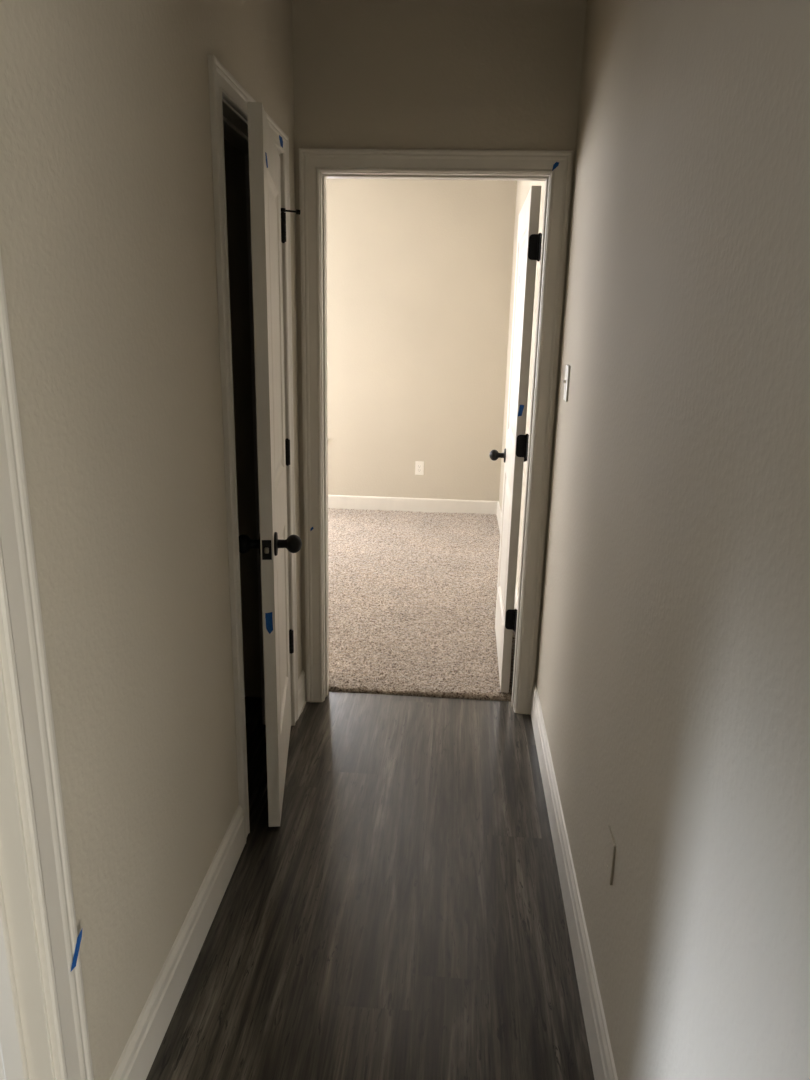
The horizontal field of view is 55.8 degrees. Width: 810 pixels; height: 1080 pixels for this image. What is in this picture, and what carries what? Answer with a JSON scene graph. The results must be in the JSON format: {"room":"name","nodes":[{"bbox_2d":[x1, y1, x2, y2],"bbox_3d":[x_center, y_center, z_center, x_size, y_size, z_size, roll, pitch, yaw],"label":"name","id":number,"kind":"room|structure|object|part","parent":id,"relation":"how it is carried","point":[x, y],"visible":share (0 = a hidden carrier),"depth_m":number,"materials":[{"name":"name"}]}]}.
{"room":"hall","nodes":[
{"label":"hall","id":0,"kind":"room"},
{"bbox_2d":[0,0,301,1079],"bbox_3d":[-0.646,0.033,0.422,0.116,2.740,5.100,2,16,4],"label":"wall","id":1,"kind":"structure","parent":0,"point":[108,245],"depth_m":1.44,"materials":[{"name":"beige paint"}]},
{"bbox_2d":[0,250,93,1079],"bbox_3d":[-0.633,0.277,0.654,0.132,2.147,1.002,2,16,4],"label":"door frame","id":2,"kind":"structure","parent":1,"relation":"attached to","point":[22,643],"depth_m":1.15,"materials":[{"name":"white paint"}]},
{"bbox_2d":[71,929,81,970],"bbox_3d":[-0.544,0.681,1.268,0.001,0.049,0.048,2,16,4],"label":"tape","id":3,"kind":"object","parent":2,"relation":"attached to","point":[79,937],"visible":1,"depth_m":1.27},
{"bbox_2d":[110,805,244,1079],"bbox_3d":[-0.527,0.987,1.857,0.014,0.138,0.948,2,16,4],"label":"baseboard","id":4,"kind":"structure","parent":1,"relation":"attached to","point":[135,1062],"depth_m":1.79,"materials":[{"name":"white paint"}]},
{"bbox_2d":[208,54,297,843],"bbox_3d":[-0.499,-0.202,2.427,0.132,2.123,0.786,2,16,4],"label":"door frame","id":5,"kind":"structure","parent":1,"relation":"attached to","point":[222,84],"depth_m":2.19,"materials":[{"name":"white paint"}]},
{"bbox_2d":[279,135,282,147],"bbox_3d":[-0.393,-1.271,2.424,0.001,0.043,0.051,2,16,4],"label":"tape","id":6,"kind":"object","parent":5,"relation":"attached to","point":[280,137],"visible":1,"depth_m":2.43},
{"bbox_2d":[239,102,301,826],"bbox_3d":[-0.416,-0.168,2.438,0.192,2.036,0.669,0,16,-5],"label":"door","id":7,"kind":"structure","parent":1,"relation":"in","point":[268,219],"depth_m":2.21,"materials":[{"name":"white paint"}]},
{"bbox_3d":[-0.452,0.011,2.212,0.078,0.069,0.069,0,16,-5],"label":"knob","id":8,"kind":"part","parent":7,"relation":"part of","materials":[{"name":"black metal"}]},
{"bbox_3d":[-0.390,0.028,2.157,0.027,0.058,0.003,0,16,-5],"label":"latch plate","id":9,"kind":"part","parent":7,"relation":"part of","materials":[{"name":"black metal"}]},
{"bbox_2d":[265,612,272,633],"bbox_3d":[-0.393,0.241,2.216,0.022,0.069,0.001,0,16,-5],"label":"tape","id":10,"kind":"object","parent":7,"relation":"attached to","point":[269,620],"visible":1,"depth_m":2.21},
{"bbox_3d":[-0.415,-0.167,2.433,0.036,2.036,0.637,0,16,-5],"label":"panel","id":11,"kind":"part","parent":7,"relation":"part of","materials":[{"name":"white paint"}]},
{"bbox_3d":[-0.339,0.011,2.223,0.078,0.069,0.069,0,16,-5],"label":"knob","id":12,"kind":"part","parent":7,"relation":"part of","materials":[{"name":"black metal"}]},
{"bbox_2d":[298,670,305,716],"bbox_3d":[-0.430,0.631,3.143,0.014,0.138,0.157,2,16,4],"label":"baseboard","id":13,"kind":"structure","parent":1,"relation":"attached to","point":[301,680],"depth_m":3.14,"materials":[{"name":"white paint"}]},
{"bbox_2d":[146,691,593,1079],"bbox_3d":[-0.452,1.549,0.197,6.400,0.050,6.488,2,16,4],"label":"floor","id":14,"kind":"structure","parent":0,"point":[403,916],"depth_m":2.06,"materials":[{"name":"grey plastic"}]},
{"bbox_2d":[298,699,324,717],"bbox_3d":[-0.411,0.692,3.175,0.064,0.007,0.189,10,18,29],"label":"caulk","id":15,"kind":"structure","parent":14,"relation":"on","point":[324,699],"depth_m":3.21,"materials":[{"name":"beige"}]},
{"bbox_2d":[224,0,586,696],"bbox_3d":[-0.981,-0.673,2.966,3.108,2.760,0.116,2,16,4],"label":"wall","id":16,"kind":"structure","parent":0,"point":[368,74],"depth_m":2.59,"materials":[{"name":"beige paint"}]},
{"bbox_2d":[299,148,573,712],"bbox_3d":[0.083,-0.337,2.970,0.944,2.118,0.132,2,16,4],"label":"door frame","id":17,"kind":"structure","parent":16,"relation":"attached to","point":[312,161],"depth_m":2.81,"materials":[{"name":"white paint"}]},
{"bbox_2d":[552,162,558,170],"bbox_3d":[0.514,-1.275,2.611,0.023,0.029,0.001,2,16,4],"label":"tape","id":18,"kind":"object","parent":17,"relation":"attached to","point":[556,164],"visible":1,"depth_m":2.61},
{"bbox_2d":[489,186,541,692],"bbox_3d":[0.481,-0.407,3.377,0.192,2.008,0.812,2,16,4],"label":"door","id":19,"kind":"structure","parent":16,"relation":"in","point":[529,241],"depth_m":3.14,"materials":[{"name":"white paint"}]},
{"bbox_3d":[0.450,-0.413,3.725,0.078,0.069,0.069,2,16,4],"label":"knob","id":20,"kind":"part","parent":19,"relation":"part of","materials":[{"name":"black metal"}]},
{"bbox_2d":[518,405,523,415],"bbox_3d":[0.451,-0.503,2.973,0.023,0.047,0.001,2,16,4],"label":"tape","id":21,"kind":"object","parent":19,"relation":"attached to","point":[521,407],"visible":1,"depth_m":2.97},
{"bbox_2d":[326,179,516,500],"bbox_3d":[-0.731,-1.593,6.283,3.344,2.760,0.120,2,16,4],"label":"wall","id":22,"kind":"structure","parent":0,"point":[419,272],"depth_m":6.14,"materials":[{"name":"beige paint"}]},
{"bbox_2d":[328,495,497,514],"bbox_3d":[-0.763,-0.328,6.566,3.108,0.130,0.014,2,16,4],"label":"baseboard","id":23,"kind":"structure","parent":22,"relation":"attached to","point":[429,505],"depth_m":6.50,"materials":[{"name":"white paint"}]},
{"bbox_2d":[415,461,423,474],"bbox_3d":[0.121,-0.603,6.426,0.072,0.116,0.009,2,16,4],"label":"wall outlet","id":24,"kind":"object","parent":22,"relation":"attached to","point":[419,465],"visible":1,"depth_m":6.42,"materials":[{"name":"white plastic"}]},
{"bbox_2d":[417,464,421,471],"bbox_3d":[0.121,-0.603,6.424,0.033,0.067,0.004,2,16,4],"label":"receptacle","id":25,"kind":"object","parent":24,"relation":"attached to","point":[419,466],"depth_m":6.42,"materials":[{"name":"white plastic"}]},
{"bbox_2d":[497,501,517,623],"bbox_3d":[0.662,0.178,4.872,0.014,0.130,3.334,2,16,4],"label":"baseboard","id":26,"kind":"structure","parent":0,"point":[498,504],"depth_m":5.91,"materials":[{"name":"white paint"}]},
{"bbox_2d":[499,0,809,1079],"bbox_3d":[0.562,-0.372,2.013,0.116,2.760,8.550,2,16,4],"label":"wall","id":27,"kind":"structure","parent":0,"point":[673,675],"depth_m":1.18,"materials":[{"name":"beige paint"}]},
{"bbox_2d":[563,365,569,401],"bbox_3d":[0.538,-0.527,2.568,0.016,0.118,0.072,2,16,4],"label":"light switch","id":28,"kind":"object","parent":27,"relation":"attached to","point":[567,371],"visible":1,"depth_m":2.55,"materials":[{"name":"white plastic"}]},
{"bbox_2d":[531,682,617,1079],"bbox_3d":[0.343,1.328,0.706,0.014,0.138,5.100,2,16,4],"label":"baseboard","id":29,"kind":"structure","parent":27,"relation":"attached to","point":[602,1060],"depth_m":1.95,"materials":[{"name":"white paint"}]},
{"bbox_2d":[604,825,615,884],"bbox_3d":[0.433,0.667,1.621,0.005,0.096,0.072,2,16,4],"label":"wall plate","id":30,"kind":"object","parent":27,"relation":"attached to","point":[610,849],"visible":1,"depth_m":1.61,"materials":[{"name":"beige paint"}]},
{"bbox_3d":[-0.832,0.184,5.102,3.500,0.048,3.612,2,16,4],"label":"floor","id":31,"kind":"structure","parent":0,"visible":0},
{"bbox_2d":[328,508,515,700],"bbox_3d":[-0.884,0.176,4.976,3.111,0.034,3.358,2,16,4],"label":"carpet","id":32,"kind":"object","parent":31,"relation":"on","point":[412,596],"visible":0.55,"depth_m":4.35,"materials":[{"name":"beige carpet"}]}
]}

